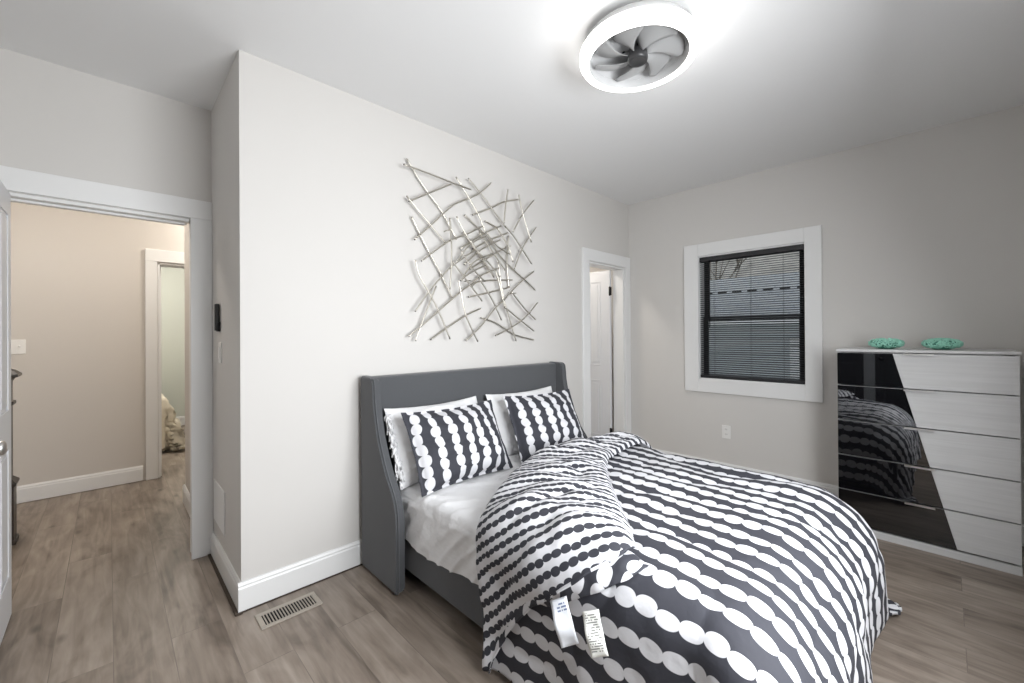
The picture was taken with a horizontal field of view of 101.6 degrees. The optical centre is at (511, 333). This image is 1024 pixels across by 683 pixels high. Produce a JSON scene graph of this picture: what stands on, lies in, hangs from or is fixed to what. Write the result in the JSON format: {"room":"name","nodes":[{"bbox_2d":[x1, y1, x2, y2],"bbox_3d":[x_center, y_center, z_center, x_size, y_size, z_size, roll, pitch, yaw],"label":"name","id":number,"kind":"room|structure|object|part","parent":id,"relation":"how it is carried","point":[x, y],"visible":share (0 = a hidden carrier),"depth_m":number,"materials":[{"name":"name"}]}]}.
{"room":"bedroom","nodes":[
{"label":"bedroom","id":0,"kind":"room"},
{"bbox_2d":[11,202,183,503],"bbox_3d":[-3.377,0.003,4.046,3.800,2.740,0.120,0,0,-44],"label":"wall","id":1,"kind":"structure","parent":0,"point":[78,277],"depth_m":3.61,"materials":[{"name":"grey paint"}]},
{"bbox_2d":[11,340,25,353],"bbox_3d":[-3.993,0.110,3.353,0.116,0.116,0.020,0,0,-44],"label":"toggle switch plate","id":2,"kind":"object","parent":1,"relation":"attached to","point":[17,346],"visible":0.58,"depth_m":3.37,"materials":[{"name":"white plastic"}]},
{"bbox_2d":[17,465,142,503],"bbox_3d":[-4.061,1.301,3.279,1.745,0.136,0.015,0,0,-44],"label":"baseboard","id":3,"kind":"structure","parent":1,"relation":"attached to","point":[42,490],"depth_m":3.59,"materials":[{"name":"white paint"}]},
{"bbox_2d":[145,248,183,479],"bbox_3d":[-3.108,0.290,4.290,0.995,2.165,0.143,0,0,-44],"label":"trim","id":4,"kind":"structure","parent":1,"relation":"attached to","point":[152,256],"depth_m":3.94,"materials":[{"name":"white paint"}]},
{"bbox_2d":[0,47,211,222],"bbox_3d":[-2.194,-0.010,2.353,1.050,2.740,0.120,0,0,-44],"label":"wall","id":5,"kind":"structure","parent":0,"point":[55,119],"depth_m":2.25,"materials":[{"name":"grey paint"}]},
{"bbox_2d":[161,267,184,425],"bbox_3d":[-5.315,0.023,6.053,4.200,2.740,0.120,0,0,-44],"label":"wall","id":6,"kind":"structure","parent":0,"point":[172,279],"depth_m":6.23,"materials":[{"name":"grey paint"}]},
{"bbox_2d":[176,416,184,424],"bbox_3d":[-5.231,1.319,6.028,3.880,0.136,0.015,0,0,-44],"label":"baseboard","id":7,"kind":"structure","parent":6,"relation":"attached to","point":[181,418],"depth_m":6.28,"materials":[{"name":"white paint"}]},
{"bbox_2d":[184,61,235,570],"bbox_3d":[-1.985,-0.010,2.791,0.140,2.740,1.760,0,0,-44],"label":"wall","id":8,"kind":"structure","parent":0,"point":[222,112],"depth_m":2.34,"materials":[{"name":"grey paint"}]},
{"bbox_2d":[0,180,11,644],"bbox_3d":[-2.170,0.338,1.733,0.169,2.022,0.760,0,0,-44],"label":"door","id":9,"kind":"structure","parent":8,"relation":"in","point":[5,197],"depth_m":1.89,"materials":[{"name":"white paint"}]},
{"bbox_3d":[-1.900,0.425,1.527,0.067,0.062,0.062,0,0,-44],"label":"knob","id":10,"kind":"part","parent":9,"relation":"part of","materials":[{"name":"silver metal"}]},
{"bbox_2d":[183,484,189,516],"bbox_3d":[-2.312,1.289,3.022,0.015,0.136,0.985,0,0,-44],"label":"baseboard","id":11,"kind":"structure","parent":8,"relation":"attached to","point":[186,495],"depth_m":3.21,"materials":[{"name":"white paint"}]},
{"bbox_2d":[214,304,220,331],"bbox_3d":[-1.694,-0.088,2.398,0.026,0.160,0.048,0,0,-44],"label":"remote","id":12,"kind":"object","parent":8,"relation":"attached to","point":[217,325],"visible":1,"depth_m":2.38,"materials":[{"name":"black plastic"}]},
{"bbox_2d":[214,479,224,535],"bbox_3d":[-1.698,1.002,2.421,0.006,0.240,0.315,0,0,-44],"label":"access panel","id":13,"kind":"object","parent":8,"relation":"attached to","point":[219,494],"visible":1,"depth_m":2.40,"materials":[{"name":"white"}]},
{"bbox_2d":[218,342,221,362],"bbox_3d":[-1.669,0.111,2.385,0.010,0.116,0.072,0,0,-44],"label":"light switch","id":14,"kind":"object","parent":8,"relation":"attached to","point":[219,343],"visible":1,"depth_m":2.37,"materials":[{"name":"white plastic"}]},
{"bbox_2d":[208,531,242,616],"bbox_3d":[-1.584,1.280,2.297,0.015,0.134,0.750,0,0,-44],"label":"baseboard","id":15,"kind":"structure","parent":8,"relation":"attached to","point":[228,573],"depth_m":2.25,"materials":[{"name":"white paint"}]},
{"bbox_2d":[234,50,628,581],"bbox_3d":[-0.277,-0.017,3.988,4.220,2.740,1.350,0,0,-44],"label":"wall","id":16,"kind":"structure","parent":0,"point":[329,288],"depth_m":2.40,"materials":[{"name":"grey paint"}]},
{"bbox_2d":[0,165,212,559],"bbox_3d":[-2.227,0.277,2.304,0.924,2.165,0.143,0,0,-44],"label":"door frame","id":17,"kind":"structure","parent":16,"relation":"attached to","point":[18,180],"depth_m":2.51,"materials":[{"name":"white paint"}]},
{"bbox_2d":[238,539,362,612],"bbox_3d":[-0.323,1.276,2.982,2.780,0.136,0.015,0,0,-44],"label":"baseboard","id":18,"kind":"structure","parent":16,"relation":"attached to","point":[257,590],"depth_m":2.19,"materials":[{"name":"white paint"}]},
{"bbox_2d":[403,158,537,341],"bbox_3d":[-0.242,-0.529,3.029,1.244,1.189,0.084,0,0,-44],"label":"wall sculpture","id":19,"kind":"object","parent":16,"relation":"attached to","point":[485,232],"visible":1,"depth_m":2.98,"materials":[{"name":"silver metal"}]},
{"bbox_3d":[-0.557,-0.736,2.725,0.300,0.260,0.012,0,0,-44],"label":"rod","id":20,"kind":"part","parent":19,"relation":"part of","materials":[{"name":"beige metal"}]},
{"bbox_3d":[-0.560,-0.132,2.715,0.168,0.366,0.012,0,0,-44],"label":"rod","id":21,"kind":"part","parent":19,"relation":"part of","materials":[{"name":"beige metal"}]},
{"bbox_3d":[-0.531,-0.919,2.728,0.329,0.199,0.011,0,0,-44],"label":"rod","id":22,"kind":"part","parent":19,"relation":"part of","materials":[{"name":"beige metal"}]},
{"bbox_3d":[-0.527,-0.880,2.778,0.395,0.462,0.012,0,0,-44],"label":"rod","id":23,"kind":"part","parent":19,"relation":"part of","materials":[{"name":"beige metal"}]},
{"bbox_3d":[-0.526,-0.492,2.775,0.323,0.512,0.013,0,0,-44],"label":"rod","id":24,"kind":"part","parent":19,"relation":"part of","materials":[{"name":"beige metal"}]},
{"bbox_3d":[-0.516,-0.211,2.735,0.273,0.507,0.013,0,0,-44],"label":"rod","id":25,"kind":"part","parent":19,"relation":"part of","materials":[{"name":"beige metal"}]},
{"bbox_3d":[-0.478,-1.025,2.756,0.526,0.041,0.011,0,0,-44],"label":"rod","id":26,"kind":"part","parent":19,"relation":"part of","materials":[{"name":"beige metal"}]},
{"bbox_3d":[-0.438,-0.366,2.812,0.494,0.464,0.013,0,0,-44],"label":"rod","id":27,"kind":"part","parent":19,"relation":"part of","materials":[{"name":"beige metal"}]},
{"bbox_3d":[-0.413,-0.536,2.813,0.026,0.480,0.012,0,0,-44],"label":"rod","id":28,"kind":"part","parent":19,"relation":"part of","materials":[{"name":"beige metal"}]},
{"bbox_3d":[-0.395,-0.621,2.855,0.522,0.325,0.013,0,0,-44],"label":"rod","id":29,"kind":"part","parent":19,"relation":"part of","materials":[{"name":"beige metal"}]},
{"bbox_3d":[-0.388,-0.858,2.888,0.658,0.531,0.013,0,0,-44],"label":"rod","id":30,"kind":"part","parent":19,"relation":"part of","materials":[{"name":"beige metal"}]},
{"bbox_3d":[-0.375,-0.236,2.895,0.778,0.523,0.013,0,0,-44],"label":"rod","id":31,"kind":"part","parent":19,"relation":"part of","materials":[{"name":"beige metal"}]},
{"bbox_3d":[-0.382,-0.069,2.910,0.437,0.233,0.013,0,0,-44],"label":"rod","id":32,"kind":"part","parent":19,"relation":"part of","materials":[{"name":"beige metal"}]},
{"bbox_3d":[-0.309,-0.358,2.912,0.267,0.262,0.012,0,0,-44],"label":"rod","id":33,"kind":"part","parent":19,"relation":"part of","materials":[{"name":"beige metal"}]},
{"bbox_3d":[-0.305,-0.151,2.914,0.175,0.428,0.013,0,0,-44],"label":"rod","id":34,"kind":"part","parent":19,"relation":"part of","materials":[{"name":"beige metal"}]},
{"bbox_3d":[-0.287,-0.902,2.962,0.277,0.351,0.011,0,0,-44],"label":"rod","id":35,"kind":"part","parent":19,"relation":"part of","materials":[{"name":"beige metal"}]},
{"bbox_3d":[-0.288,-0.597,2.959,0.279,0.236,0.011,0,0,-44],"label":"rod","id":36,"kind":"part","parent":19,"relation":"part of","materials":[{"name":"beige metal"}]},
{"bbox_3d":[-0.276,-0.472,2.969,0.223,0.202,0.012,0,0,-44],"label":"rod","id":37,"kind":"part","parent":19,"relation":"part of","materials":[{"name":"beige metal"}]},
{"bbox_3d":[-0.271,-0.427,2.949,0.235,0.143,0.012,0,0,-44],"label":"rod","id":38,"kind":"part","parent":19,"relation":"part of","materials":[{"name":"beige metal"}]},
{"bbox_3d":[-0.250,-0.471,2.971,0.292,0.231,0.011,0,0,-44],"label":"rod","id":39,"kind":"part","parent":19,"relation":"part of","materials":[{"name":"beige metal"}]},
{"bbox_3d":[-0.236,-0.612,3.009,0.409,0.386,0.013,0,0,-44],"label":"rod","id":40,"kind":"part","parent":19,"relation":"part of","materials":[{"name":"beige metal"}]},
{"bbox_3d":[-0.223,-0.702,3.046,0.395,0.239,0.012,0,0,-44],"label":"rod","id":41,"kind":"part","parent":19,"relation":"part of","materials":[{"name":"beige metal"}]},
{"bbox_3d":[-0.215,-0.595,3.054,0.350,0.235,0.012,0,0,-44],"label":"rod","id":42,"kind":"part","parent":19,"relation":"part of","materials":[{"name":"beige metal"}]},
{"bbox_3d":[-0.215,-0.538,3.028,0.232,0.249,0.012,0,0,-44],"label":"rod","id":43,"kind":"part","parent":19,"relation":"part of","materials":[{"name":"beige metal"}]},
{"bbox_3d":[-0.181,-0.112,3.080,0.407,0.341,0.011,0,0,-44],"label":"rod","id":44,"kind":"part","parent":19,"relation":"part of","materials":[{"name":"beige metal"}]},
{"bbox_3d":[-0.178,-0.560,3.112,0.351,0.209,0.012,0,0,-44],"label":"rod","id":45,"kind":"part","parent":19,"relation":"part of","materials":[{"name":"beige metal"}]},
{"bbox_3d":[-0.178,-0.955,3.092,0.371,0.298,0.012,0,0,-44],"label":"rod","id":46,"kind":"part","parent":19,"relation":"part of","materials":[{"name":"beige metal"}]},
{"bbox_3d":[-0.169,-0.306,3.118,0.398,0.107,0.012,0,0,-44],"label":"rod","id":47,"kind":"part","parent":19,"relation":"part of","materials":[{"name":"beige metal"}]},
{"bbox_3d":[-0.157,-0.694,3.134,0.354,0.183,0.012,0,0,-44],"label":"rod","id":48,"kind":"part","parent":19,"relation":"part of","materials":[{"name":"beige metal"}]},
{"bbox_3d":[-0.157,-0.245,3.058,0.225,0.299,0.011,0,0,-44],"label":"rod","id":49,"kind":"part","parent":19,"relation":"part of","materials":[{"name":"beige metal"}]},
{"bbox_3d":[-0.147,-0.609,3.119,0.264,0.258,0.011,0,0,-44],"label":"rod","id":50,"kind":"part","parent":19,"relation":"part of","materials":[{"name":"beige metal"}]},
{"bbox_3d":[-0.143,-0.379,3.143,0.408,0.088,0.011,0,0,-44],"label":"rod","id":51,"kind":"part","parent":19,"relation":"part of","materials":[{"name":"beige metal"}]},
{"bbox_3d":[-0.118,-0.960,3.174,0.467,0.224,0.012,0,0,-44],"label":"rod","id":52,"kind":"part","parent":19,"relation":"part of","materials":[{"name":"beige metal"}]},
{"bbox_3d":[-0.103,-0.669,3.114,0.245,0.139,0.011,0,0,-44],"label":"rod","id":53,"kind":"part","parent":19,"relation":"part of","materials":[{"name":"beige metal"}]},
{"bbox_3d":[-0.089,-0.328,3.149,0.106,0.292,0.012,0,0,-44],"label":"rod","id":54,"kind":"part","parent":19,"relation":"part of","materials":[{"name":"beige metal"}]},
{"bbox_3d":[-0.071,-0.598,3.216,0.739,0.492,0.013,0,0,-44],"label":"rod","id":55,"kind":"part","parent":19,"relation":"part of","materials":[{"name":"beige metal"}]},
{"bbox_3d":[-0.052,-0.672,3.187,0.173,0.242,0.012,0,0,-44],"label":"rod","id":56,"kind":"part","parent":19,"relation":"part of","materials":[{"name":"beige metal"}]},
{"bbox_3d":[-0.046,-0.965,3.173,0.011,0.266,0.055,-1,0,44],"label":"rod","id":57,"kind":"part","parent":19,"relation":"part of","materials":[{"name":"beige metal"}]},
{"bbox_3d":[-0.037,-0.237,3.221,0.196,0.604,0.013,0,0,-44],"label":"rod","id":58,"kind":"part","parent":19,"relation":"part of","materials":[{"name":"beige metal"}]},
{"bbox_3d":[-0.024,-0.029,3.255,0.568,0.180,0.011,0,0,-44],"label":"rod","id":59,"kind":"part","parent":19,"relation":"part of","materials":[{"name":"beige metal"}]},
{"bbox_3d":[-0.032,-0.555,3.253,0.031,0.407,0.013,0,0,-44],"label":"rod","id":60,"kind":"part","parent":19,"relation":"part of","materials":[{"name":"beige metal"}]},
{"bbox_3d":[0.043,-0.114,3.250,0.468,0.274,0.013,0,0,-44],"label":"rod","id":61,"kind":"part","parent":19,"relation":"part of","materials":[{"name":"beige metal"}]},
{"bbox_3d":[0.055,-0.686,3.267,0.291,0.264,0.011,0,0,-44],"label":"rod","id":62,"kind":"part","parent":19,"relation":"part of","materials":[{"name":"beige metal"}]},
{"bbox_3d":[0.051,-0.374,3.308,0.365,0.273,0.011,0,0,-44],"label":"rod","id":63,"kind":"part","parent":19,"relation":"part of","materials":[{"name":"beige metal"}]},
{"bbox_3d":[0.060,-0.108,3.267,0.328,0.190,0.012,0,0,-44],"label":"rod","id":64,"kind":"part","parent":19,"relation":"part of","materials":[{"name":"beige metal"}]},
{"bbox_3d":[0.092,-0.935,3.328,0.245,0.303,0.012,0,0,-44],"label":"rod","id":65,"kind":"part","parent":19,"relation":"part of","materials":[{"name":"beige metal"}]},
{"bbox_3d":[0.093,-0.216,3.324,0.277,0.220,0.012,0,0,-44],"label":"rod","id":66,"kind":"part","parent":19,"relation":"part of","materials":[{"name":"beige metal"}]},
{"bbox_3d":[0.104,-0.908,3.317,0.149,0.357,0.012,0,0,-44],"label":"rod","id":67,"kind":"part","parent":19,"relation":"part of","materials":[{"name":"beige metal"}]},
{"bbox_3d":[0.110,-0.689,3.367,0.260,0.375,0.012,0,0,-44],"label":"rod","id":68,"kind":"part","parent":19,"relation":"part of","materials":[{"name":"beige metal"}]},
{"bbox_2d":[590,270,612,436],"bbox_3d":[0.844,0.329,4.730,0.642,2.022,0.108,-1,0,45],"label":"door","id":69,"kind":"structure","parent":16,"relation":"in","point":[600,282],"depth_m":4.61,"materials":[{"name":"white paint"}]},
{"bbox_2d":[581,247,630,437],"bbox_3d":[0.936,0.266,4.289,0.853,2.160,0.143,0,0,-44],"label":"trim","id":70,"kind":"structure","parent":16,"relation":"attached to","point":[621,276],"depth_m":4.47,"materials":[{"name":"white paint"}]},
{"bbox_2d":[0,0,1023,204],"bbox_3d":[-1.935,-1.426,3.986,7.800,0.100,9.570,0,0,-44],"label":"ceiling","id":71,"kind":"structure","parent":0,"point":[768,84],"depth_m":2.17,"materials":[{"name":"white paint"}]},
{"bbox_2d":[580,0,699,92],"bbox_3d":[0.584,-1.330,1.943,0.529,0.140,0.529,0,0,-44],"label":"ceiling fan light","id":72,"kind":"object","parent":71,"relation":"attached to","point":[645,44],"visible":1,"depth_m":1.89,"materials":[{"name":"grey plastic"}]},
{"bbox_3d":[0.499,-1.306,2.046,0.186,0.042,0.115,0,0,14],"label":"blade","id":73,"kind":"part","parent":72,"relation":"part of","materials":[{"name":"grey plastic"}]},
{"bbox_3d":[0.450,-1.307,1.935,0.183,0.042,0.123,0,0,-44],"label":"blade","id":74,"kind":"part","parent":72,"relation":"part of","materials":[{"name":"grey plastic"}]},
{"bbox_3d":[0.502,-1.307,1.837,0.115,0.042,0.186,0,0,1],"label":"blade","id":75,"kind":"part","parent":72,"relation":"part of","materials":[{"name":"grey plastic"}]},
{"bbox_3d":[0.612,-1.307,2.074,0.115,0.042,0.186,0,0,-25],"label":"blade","id":76,"kind":"part","parent":72,"relation":"part of","materials":[{"name":"grey plastic"}]},
{"bbox_3d":[0.584,-1.330,1.943,0.434,0.042,0.434,0,0,-44],"label":"plate","id":77,"kind":"part","parent":72,"relation":"part of","materials":[{"name":"grey plastic"}]},
{"bbox_3d":[0.616,-1.308,1.812,0.186,0.042,0.115,-1,0,39],"label":"blade","id":78,"kind":"part","parent":72,"relation":"part of","materials":[{"name":"grey plastic"}]},
{"bbox_3d":[0.704,-1.308,2.002,0.115,0.042,0.186,0,0,27],"label":"blade","id":79,"kind":"part","parent":72,"relation":"part of","materials":[{"name":"grey plastic"}]},
{"bbox_3d":[0.706,-1.308,1.886,0.186,0.042,0.115,0,0,-12],"label":"blade","id":80,"kind":"part","parent":72,"relation":"part of","materials":[{"name":"grey plastic"}]},
{"bbox_2d":[0,425,1023,682],"bbox_3d":[-1.916,1.413,3.977,7.800,0.100,9.570,0,0,-44],"label":"floor","id":81,"kind":"structure","parent":0,"point":[107,586],"depth_m":1.97,"materials":[{"name":"beige wood"}]},
{"bbox_2d":[11,369,21,545],"bbox_3d":[-3.309,0.791,2.700,0.170,1.155,0.170,0,0,-44],"label":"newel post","id":82,"kind":"object","parent":81,"relation":"on","point":[14,373],"visible":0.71,"depth_m":2.73,"materials":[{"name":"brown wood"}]},
{"bbox_3d":[-3.308,0.975,2.699,0.147,0.066,0.147,0,0,-44],"label":"moulding","id":83,"kind":"part","parent":82,"relation":"part of","materials":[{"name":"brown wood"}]},
{"bbox_2d":[254,591,322,629],"bbox_3d":[-1.085,1.348,2.036,0.270,0.006,0.136,0,0,-44],"label":"floor vent","id":84,"kind":"object","parent":81,"relation":"in","point":[278,614],"visible":1,"depth_m":2.03,"materials":[{"name":"beige metal"}]},
{"bbox_2d":[361,361,587,627],"bbox_3d":[0.458,0.789,2.257,1.700,1.105,2.090,0,0,-44],"label":"upholstered bed","id":85,"kind":"object","parent":81,"relation":"on","point":[386,552],"visible":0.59,"depth_m":2.33,"materials":[{"name":"grey fabric"}]},
{"bbox_3d":[-0.048,1.146,1.717,0.040,0.225,1.960,0,0,-44],"label":"rail","id":86,"kind":"part","parent":85,"relation":"part of","materials":[{"name":"grey fabric"}]},
{"bbox_2d":[395,453,520,584],"bbox_3d":[0.471,0.960,2.234,1.544,0.299,1.880,0,0,-44],"label":"mattress","id":87,"kind":"object","parent":85,"relation":"on","point":[441,525],"visible":0.1,"depth_m":2.04,"materials":[{"name":"white fabric"}]},
{"bbox_2d":[384,396,476,489],"bbox_3d":[-0.415,0.633,2.522,0.244,0.415,0.704,-1,0,43],"label":"pillow","id":88,"kind":"object","parent":87,"relation":"on","point":[404,459],"visible":0.34,"depth_m":2.31,"materials":[{"name":"white fabric"}]},
{"bbox_2d":[401,400,512,496],"bbox_3d":[-0.287,0.631,2.411,0.243,0.406,0.666,-1,0,44],"label":"patterned pillow","id":89,"kind":"object","parent":87,"relation":"on","point":[450,446],"visible":1,"depth_m":2.30,"materials":[{"name":"fabric"}]},
{"bbox_2d":[485,386,551,455],"bbox_3d":[0.138,0.631,3.055,0.686,0.414,0.245,0,0,-41],"label":"pillow","id":90,"kind":"object","parent":87,"relation":"on","point":[500,410],"visible":0.22,"depth_m":2.86,"materials":[{"name":"white fabric"}]},
{"bbox_2d":[503,389,585,463],"bbox_3d":[0.256,0.620,2.873,0.610,0.403,0.249,0,0,-36],"label":"patterned pillow","id":91,"kind":"object","parent":87,"relation":"on","point":[539,421],"visible":0.94,"depth_m":2.79,"materials":[{"name":"fabric"}]},
{"bbox_2d":[476,431,901,682],"bbox_3d":[0.729,0.977,1.950,1.804,0.709,1.524,0,0,-44],"label":"duvet","id":92,"kind":"object","parent":87,"relation":"on","point":[613,557],"visible":1,"depth_m":1.43,"materials":[{"name":"fabric"}]},
{"bbox_3d":[-0.235,0.700,2.975,1.608,0.898,0.095,0,0,-44],"label":"headboard panel","id":93,"kind":"part","parent":85,"relation":"part of","materials":[{"name":"grey fabric"}]},
{"bbox_2d":[836,347,1022,576],"bbox_3d":[2.667,0.716,2.724,0.507,1.225,0.806,0,0,-44],"label":"dresser","id":94,"kind":"object","parent":81,"relation":"on","point":[929,439],"visible":0.93,"depth_m":2.51,"materials":[{"name":"white laminate"}]},
{"bbox_3d":[2.340,0.238,2.734,0.020,0.213,0.330,0,0,-44],"label":"black glass","id":95,"kind":"part","parent":94,"relation":"part of","materials":[{"name":"black glass"}]},
{"bbox_3d":[2.361,0.466,2.713,0.020,0.227,0.386,0,0,-44],"label":"black glass","id":96,"kind":"part","parent":94,"relation":"part of","materials":[{"name":"black glass"}]},
{"bbox_3d":[2.382,0.701,2.692,0.020,0.226,0.442,0,0,-44],"label":"black glass","id":97,"kind":"part","parent":94,"relation":"part of","materials":[{"name":"black glass"}]},
{"bbox_2d":[868,338,904,348],"bbox_3d":[2.531,0.068,2.824,0.186,0.073,0.184,0,0,9],"label":"dish","id":98,"kind":"object","parent":94,"relation":"on","point":[881,343],"visible":1,"depth_m":2.77,"materials":[{"name":"teal ceramic"}]},
{"bbox_3d":[2.530,0.073,2.823,0.160,0.064,0.160,0,0,-36],"label":"dish","id":99,"kind":"part","parent":98,"relation":"part of","materials":[{"name":"teal ceramic"}]},
{"bbox_3d":[2.403,0.933,2.671,0.020,0.224,0.498,0,0,-44],"label":"black glass","id":100,"kind":"part","parent":94,"relation":"part of","materials":[{"name":"black glass"}]},
{"bbox_3d":[2.423,1.162,2.651,0.020,0.218,0.552,0,0,-44],"label":"black glass","id":101,"kind":"part","parent":94,"relation":"part of","materials":[{"name":"black glass"}]},
{"bbox_3d":[2.490,0.133,2.558,0.024,0.012,0.134,0,0,-44],"label":"handle","id":102,"kind":"part","parent":94,"relation":"part of","materials":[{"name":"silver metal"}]},
{"bbox_3d":[2.491,0.354,2.558,0.024,0.012,0.134,0,0,-44],"label":"handle","id":103,"kind":"part","parent":94,"relation":"part of","materials":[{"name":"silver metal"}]},
{"bbox_3d":[2.493,0.589,2.557,0.024,0.012,0.134,0,0,-44],"label":"handle","id":104,"kind":"part","parent":94,"relation":"part of","materials":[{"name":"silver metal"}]},
{"bbox_3d":[2.494,0.823,2.556,0.024,0.012,0.134,0,0,-44],"label":"handle","id":105,"kind":"part","parent":94,"relation":"part of","materials":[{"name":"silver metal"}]},
{"bbox_3d":[2.496,1.055,2.555,0.024,0.012,0.134,0,0,-44],"label":"handle","id":106,"kind":"part","parent":94,"relation":"part of","materials":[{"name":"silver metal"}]},
{"bbox_3d":[2.668,0.113,2.731,0.493,0.018,0.806,0,0,-44],"label":"panel","id":107,"kind":"part","parent":94,"relation":"part of","materials":[{"name":"white laminate"}]},
{"bbox_2d":[921,338,963,349],"bbox_3d":[2.713,0.067,2.633,0.185,0.073,0.187,-1,0,38],"label":"dish","id":108,"kind":"object","parent":94,"relation":"on","point":[934,343],"visible":1,"depth_m":2.59,"materials":[{"name":"teal plastic"}]},
{"bbox_3d":[2.712,0.071,2.634,0.160,0.064,0.160,-1,0,38],"label":"dish","id":109,"kind":"part","parent":108,"relation":"part of","materials":[{"name":"teal ceramic"}]},
{"bbox_3d":[-5.070,1.128,4.874,1.370,0.520,1.500,0,0,-44],"label":"bed","id":110,"kind":"object","parent":81,"relation":"on","visible":0},
{"bbox_2d":[162,394,184,450],"bbox_3d":[-4.805,1.062,4.908,1.546,0.628,1.530,0,0,-44],"label":"comforter","id":111,"kind":"object","parent":110,"relation":"on","point":[173,438],"visible":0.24,"depth_m":4.84,"materials":[{"name":"beige fabric"}]},
{"bbox_2d":[628,105,1023,546],"bbox_3d":[2.318,-0.036,3.575,0.140,2.740,2.850,0,0,-44],"label":"wall","id":112,"kind":"structure","parent":0,"point":[923,231],"depth_m":3.20,"materials":[{"name":"grey paint"}]},
{"bbox_2d":[722,425,730,438],"bbox_3d":[1.967,0.907,3.834,0.009,0.120,0.074,0,0,-44],"label":"wall outlet","id":113,"kind":"object","parent":112,"relation":"attached to","point":[726,430],"visible":1,"depth_m":3.83,"materials":[{"name":"white plastic"}]},
{"bbox_2d":[684,225,822,402],"bbox_3d":[2.125,-0.149,3.751,0.152,1.410,1.100,0,0,-44],"label":"window","id":114,"kind":"structure","parent":112,"relation":"in","point":[811,237],"depth_m":3.59,"materials":[{"name":"white paint"}]},
{"bbox_2d":[699,244,804,383],"bbox_3d":[2.106,-0.152,3.718,0.048,1.149,0.838,0,0,-44],"label":"blind","id":115,"kind":"object","parent":114,"relation":"attached to","point":[716,353],"visible":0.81,"depth_m":3.68,"materials":[{"name":"black plastic"}]},
{"bbox_3d":[2.122,-0.145,3.707,0.028,1.095,0.002,0,0,-44],"label":"ladder cord","id":116,"kind":"part","parent":115,"relation":"part of","materials":[{"name":"black fabric"}]},
{"bbox_3d":[2.105,-0.704,3.724,0.038,0.044,0.838,0,0,-44],"label":"head rail","id":117,"kind":"part","parent":115,"relation":"part of","materials":[{"name":"black"}]},
{"bbox_3d":[2.112,0.410,3.719,0.028,0.026,0.836,0,0,-44],"label":"rail","id":118,"kind":"part","parent":115,"relation":"part of","materials":[{"name":"black"}]},
{"bbox_3d":[2.296,-0.146,3.527,0.028,1.095,0.002,0,0,-44],"label":"ladder cord","id":119,"kind":"part","parent":115,"relation":"part of","materials":[{"name":"black fabric"}]},
{"bbox_3d":[2.153,0.130,3.761,0.025,0.588,0.826,0,0,-44],"label":"sash","id":120,"kind":"part","parent":114,"relation":"part of","materials":[{"name":"black"}]},
{"bbox_3d":[2.169,-0.426,3.782,0.025,0.603,0.826,0,0,-44],"label":"sash","id":121,"kind":"part","parent":114,"relation":"part of","materials":[{"name":"black"}]},
{"bbox_2d":[652,448,1023,545],"bbox_3d":[2.271,1.260,3.516,0.015,0.136,2.850,0,0,-44],"label":"baseboard","id":122,"kind":"structure","parent":112,"relation":"attached to","point":[833,489],"depth_m":3.46,"materials":[{"name":"white paint"}]},
{"label":"outside","id":123,"kind":"structure","parent":0,"visible":0},
{"bbox_3d":[10.721,4.375,17.101,29.000,0.100,45.000,0,0,-44],"label":"ground","id":124,"kind":"structure","parent":123,"visible":0},
{"bbox_2d":[710,258,746,279],"bbox_3d":[7.466,-0.511,15.778,5.440,9.708,5.200,0,0,-44],"label":"bare tree","id":125,"kind":"object","parent":124,"relation":"on","point":[745,258],"visible":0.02,"depth_m":14.97,"materials":[{"name":"brown plant"}]},
{"bbox_2d":[709,272,799,378],"bbox_3d":[4.021,1.612,9.130,4.700,5.460,9.800,0,0,-44],"label":"house","id":126,"kind":"structure","parent":124,"relation":"on","point":[798,272],"depth_m":6.74,"materials":[{"name":"grey"}]},
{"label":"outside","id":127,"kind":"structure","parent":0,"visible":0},
{"bbox_2d":[710,252,798,279],"bbox_3d":[13.318,-2.359,26.625,20.000,13.600,65.000,0,0,-44],"label":"sky","id":128,"kind":"structure","parent":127,"point":[751,259],"depth_m":22.01,"materials":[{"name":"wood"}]}
]}

